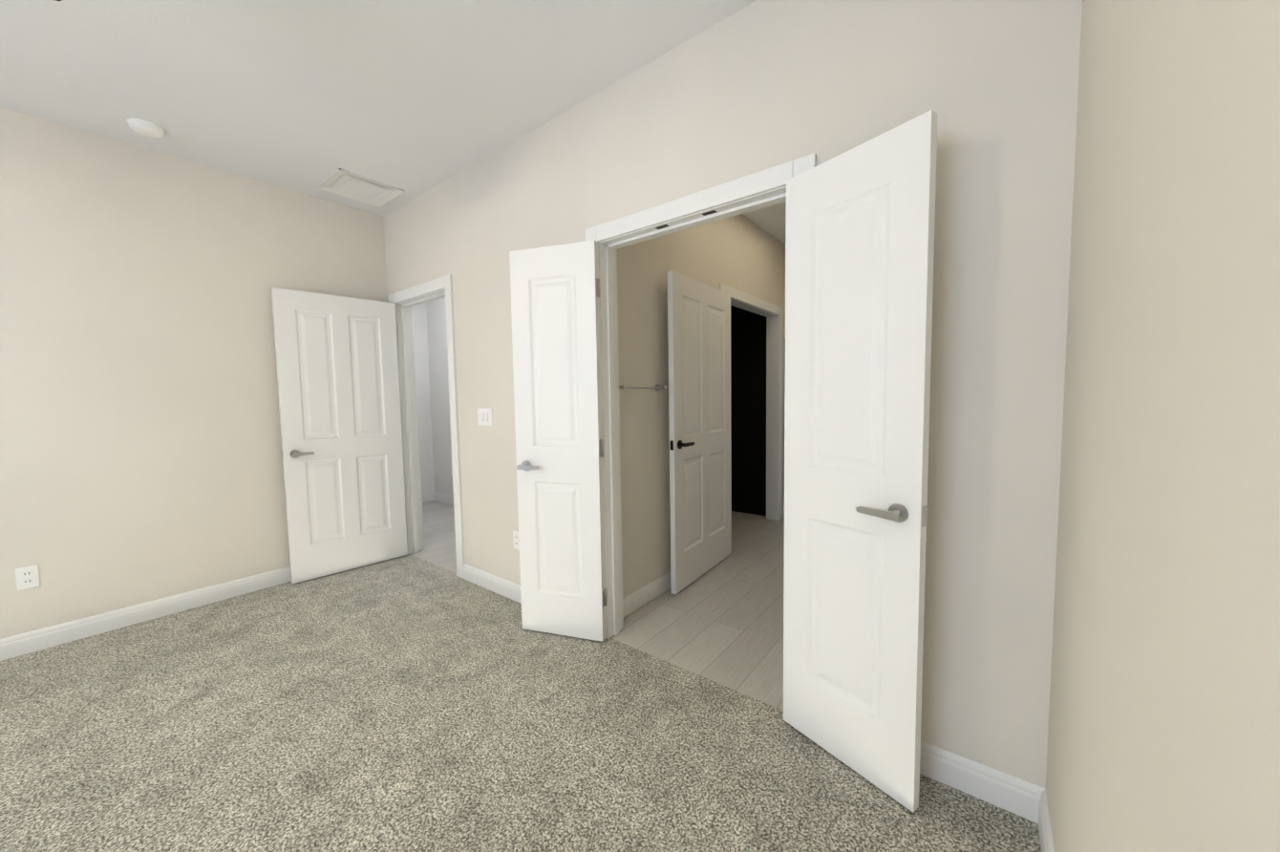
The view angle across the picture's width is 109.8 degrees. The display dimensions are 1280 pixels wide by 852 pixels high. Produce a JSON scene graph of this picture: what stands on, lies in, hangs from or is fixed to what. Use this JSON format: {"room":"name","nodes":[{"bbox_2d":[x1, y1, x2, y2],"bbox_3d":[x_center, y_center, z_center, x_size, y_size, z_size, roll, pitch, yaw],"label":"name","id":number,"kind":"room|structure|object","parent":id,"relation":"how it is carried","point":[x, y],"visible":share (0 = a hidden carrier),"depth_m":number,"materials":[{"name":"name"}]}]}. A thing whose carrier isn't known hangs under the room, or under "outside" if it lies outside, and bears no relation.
{"room":"empty bedroom","nodes":[
{"label":"empty bedroom","id":0,"kind":"room"},
{"bbox_2d":[0,106,387,639],"bbox_3d":[-3.592,-0.163,1.794,0.120,2.740,4.920,2,5,38],"label":"wall","id":1,"kind":"structure","parent":0,"point":[140,451],"depth_m":2.60,"materials":[{"name":"beige paint"}]},
{"bbox_2d":[15,564,40,590],"bbox_3d":[-3.147,0.778,2.309,0.008,0.114,0.070,2,5,38],"label":"electrical outlet","id":2,"kind":"object","parent":1,"relation":"attached to","point":[27,577],"visible":1,"depth_m":2.31,"materials":[{"name":"white plastic"}]},
{"bbox_2d":[0,566,291,661],"bbox_3d":[-3.481,1.149,1.888,0.015,0.106,4.800,2,5,38],"label":"baseboard","id":3,"kind":"structure","parent":1,"relation":"attached to","point":[14,646],"depth_m":2.59,"materials":[{"name":"white wood"}]},
{"bbox_2d":[0,0,786,244],"bbox_3d":[-1.359,-1.663,2.419,5.770,0.100,8.820,2,5,38],"label":"ceiling","id":4,"kind":"structure","parent":0,"point":[413,99],"depth_m":2.02,"materials":[{"name":"paint"}]},
{"bbox_2d":[127,118,166,138],"bbox_3d":[-2.618,-1.573,2.387,0.140,0.037,0.140,2,5,38],"label":"smoke detector","id":5,"kind":"object","parent":4,"relation":"attached to","point":[146,128],"visible":1,"depth_m":2.36,"materials":[{"name":"white plastic"}]},
{"bbox_2d":[317,168,404,207],"bbox_3d":[-1.937,-1.650,3.120,0.400,0.022,0.400,2,5,38],"label":"ceiling vent","id":6,"kind":"object","parent":4,"relation":"in","point":[344,182],"visible":0.98,"depth_m":3.11,"materials":[{"name":"white"}]},
{"bbox_2d":[412,302,434,502],"bbox_3d":[-2.130,-0.485,6.300,0.120,2.740,3.780,2,5,38],"label":"wall","id":7,"kind":"structure","parent":0,"point":[422,375],"depth_m":5.53,"materials":[{"name":"paint"}]},
{"bbox_2d":[426,297,453,495],"bbox_3d":[-1.094,-0.382,4.494,3.730,2.740,0.120,2,5,38],"label":"wall","id":8,"kind":"structure","parent":0,"point":[439,392],"depth_m":5.45,"materials":[{"name":"paint"}]},
{"bbox_2d":[433,491,453,505],"bbox_3d":[-1.114,0.936,4.528,3.730,0.106,0.015,2,5,38],"label":"baseboard","id":9,"kind":"structure","parent":8,"relation":"attached to","point":[438,497],"depth_m":5.52,"materials":[{"name":"white wood"}]},
{"bbox_2d":[0,554,1041,851],"bbox_3d":[-1.915,1.291,0.620,4.290,0.060,4.932,2,5,38],"label":"floor carpet","id":10,"kind":"object","parent":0,"point":[409,703],"depth_m":1.65,"materials":[{"name":"grey carpet"}]},
{"bbox_2d":[410,500,784,710],"bbox_3d":[-0.058,0.990,4.745,5.140,0.056,3.888,2,5,38],"label":"floor","id":11,"kind":"structure","parent":0,"point":[721,622],"depth_m":2.62,"materials":[{"name":"tile"}]},
{"bbox_2d":[616,213,785,597],"bbox_3d":[0.919,-0.378,3.951,0.120,2.740,3.780,2,5,38],"label":"wall","id":12,"kind":"structure","parent":0,"point":[741,252],"depth_m":2.80,"materials":[{"name":"beige paint"}]},
{"bbox_2d":[618,384,667,391],"bbox_3d":[0.014,-0.226,2.623,0.075,0.044,0.444,2,5,38],"label":"towel rail","id":13,"kind":"object","parent":12,"relation":"attached to","point":[657,387],"visible":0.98,"depth_m":2.60,"materials":[{"name":"grey metal"}]},
{"bbox_2d":[622,571,671,617],"bbox_3d":[0.239,1.015,3.022,0.015,0.106,1.309,2,5,38],"label":"baseboard","id":14,"kind":"structure","parent":12,"relation":"attached to","point":[634,601],"depth_m":2.75,"materials":[{"name":"white wood"}]},
{"bbox_2d":[667,270,731,594],"bbox_3d":[0.469,0.034,3.147,0.102,2.018,0.891,2,5,35],"label":"closet door","id":15,"kind":"structure","parent":12,"relation":"in","point":[699,394],"depth_m":3.06,"materials":[{"name":"white wood"}]},
{"bbox_2d":[719,283,783,520],"bbox_3d":[0.973,-0.069,4.022,0.136,2.112,1.304,2,5,38],"label":"door frame","id":16,"kind":"structure","parent":12,"relation":"attached to","point":[772,313],"depth_m":4.46,"materials":[{"name":"white wood"}]},
{"bbox_2d":[383,0,1082,789],"bbox_3d":[-0.402,-0.262,2.512,4.290,2.740,0.120,2,5,38],"label":"wall","id":17,"kind":"structure","parent":0,"point":[767,84],"depth_m":1.42,"materials":[{"name":"beige paint"}]},
{"bbox_2d":[271,287,407,583],"bbox_3d":[-2.175,0.064,3.336,0.149,2.018,0.767,3,5,43],"label":"hall door","id":18,"kind":"structure","parent":17,"relation":"in","point":[338,384],"depth_m":3.28,"materials":[{"name":"white wood"}]},
{"bbox_2d":[388,274,464,578],"bbox_3d":[-1.589,0.010,3.451,0.924,2.112,0.152,2,5,38],"label":"door frame","id":19,"kind":"structure","parent":17,"relation":"attached to","point":[405,300],"depth_m":3.62,"materials":[{"name":"white wood"}]},
{"bbox_2d":[477,407,492,426],"bbox_3d":[-1.006,-0.058,2.910,0.162,0.114,0.014,2,5,38],"label":"switch plate","id":20,"kind":"object","parent":17,"relation":"attached to","point":[484,416],"visible":1,"depth_m":2.91,"materials":[{"name":"white plastic"}]},
{"bbox_2d":[462,563,521,603],"bbox_3d":[-0.743,1.046,2.793,1.278,0.106,0.015,2,5,38],"label":"baseboard","id":21,"kind":"structure","parent":17,"relation":"attached to","point":[509,589],"depth_m":2.96,"materials":[{"name":"white wood"}]},
{"bbox_2d":[512,530,519,550],"bbox_3d":[-0.762,0.708,2.785,0.070,0.114,0.008,2,5,38],"label":"electrical outlet","id":22,"kind":"object","parent":17,"relation":"attached to","point":[516,539],"visible":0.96,"depth_m":2.79,"materials":[{"name":"white plastic"}]},
{"bbox_2d":[509,240,606,641],"bbox_3d":[-0.424,0.102,2.337,0.487,2.018,0.149,0,4,18],"label":"bathroom door","id":23,"kind":"structure","parent":17,"relation":"in","point":[555,292],"depth_m":2.32,"materials":[{"name":"white wood"}]},
{"bbox_2d":[585,152,816,639],"bbox_3d":[0.232,0.074,2.048,1.124,2.112,0.152,2,5,38],"label":"door frame","id":24,"kind":"structure","parent":17,"relation":"attached to","point":[758,190],"depth_m":2.25,"materials":[{"name":"white wood"}]},
{"bbox_2d":[783,109,937,812],"bbox_3d":[0.683,0.141,1.491,0.149,2.018,0.487,-3,5,-34],"label":"bathroom door","id":25,"kind":"structure","parent":17,"relation":"in","point":[859,248],"depth_m":1.43,"materials":[{"name":"white wood"}]},
{"bbox_2d":[919,740,1043,819],"bbox_3d":[0.905,1.103,1.524,0.639,0.106,0.015,2,5,38],"label":"baseboard","id":26,"kind":"structure","parent":17,"relation":"attached to","point":[1003,791],"depth_m":1.40,"materials":[{"name":"white wood"}]},
{"bbox_2d":[730,305,766,515],"bbox_3d":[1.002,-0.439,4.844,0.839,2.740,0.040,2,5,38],"label":"doorway","id":27,"kind":"structure","parent":0,"point":[748,382],"depth_m":4.70,"materials":[{"name":"black"}]},
{"bbox_2d":[783,244,785,338],"bbox_3d":[1.928,-1.323,4.160,1.170,0.915,0.100,2,5,38],"label":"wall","id":28,"kind":"structure","parent":0,"point":[784,294],"depth_m":4.47,"materials":[{"name":"beige paint"}]},
{"bbox_2d":[1045,0,1279,851],"bbox_3d":[-0.289,-0.047,-0.750,0.120,2.740,4.920,2,5,38],"label":"wall","id":29,"kind":"structure","parent":0,"point":[1163,733],"depth_m":0.51,"materials":[{"name":"beige paint"}]},
{"bbox_2d":[1028,785,1054,851],"bbox_3d":[-0.285,1.262,-0.574,0.015,0.106,4.800,2,5,38],"label":"baseboard","id":30,"kind":"structure","parent":29,"relation":"attached to","point":[1040,815],"depth_m":1.27,"materials":[{"name":"white wood"}]}
]}

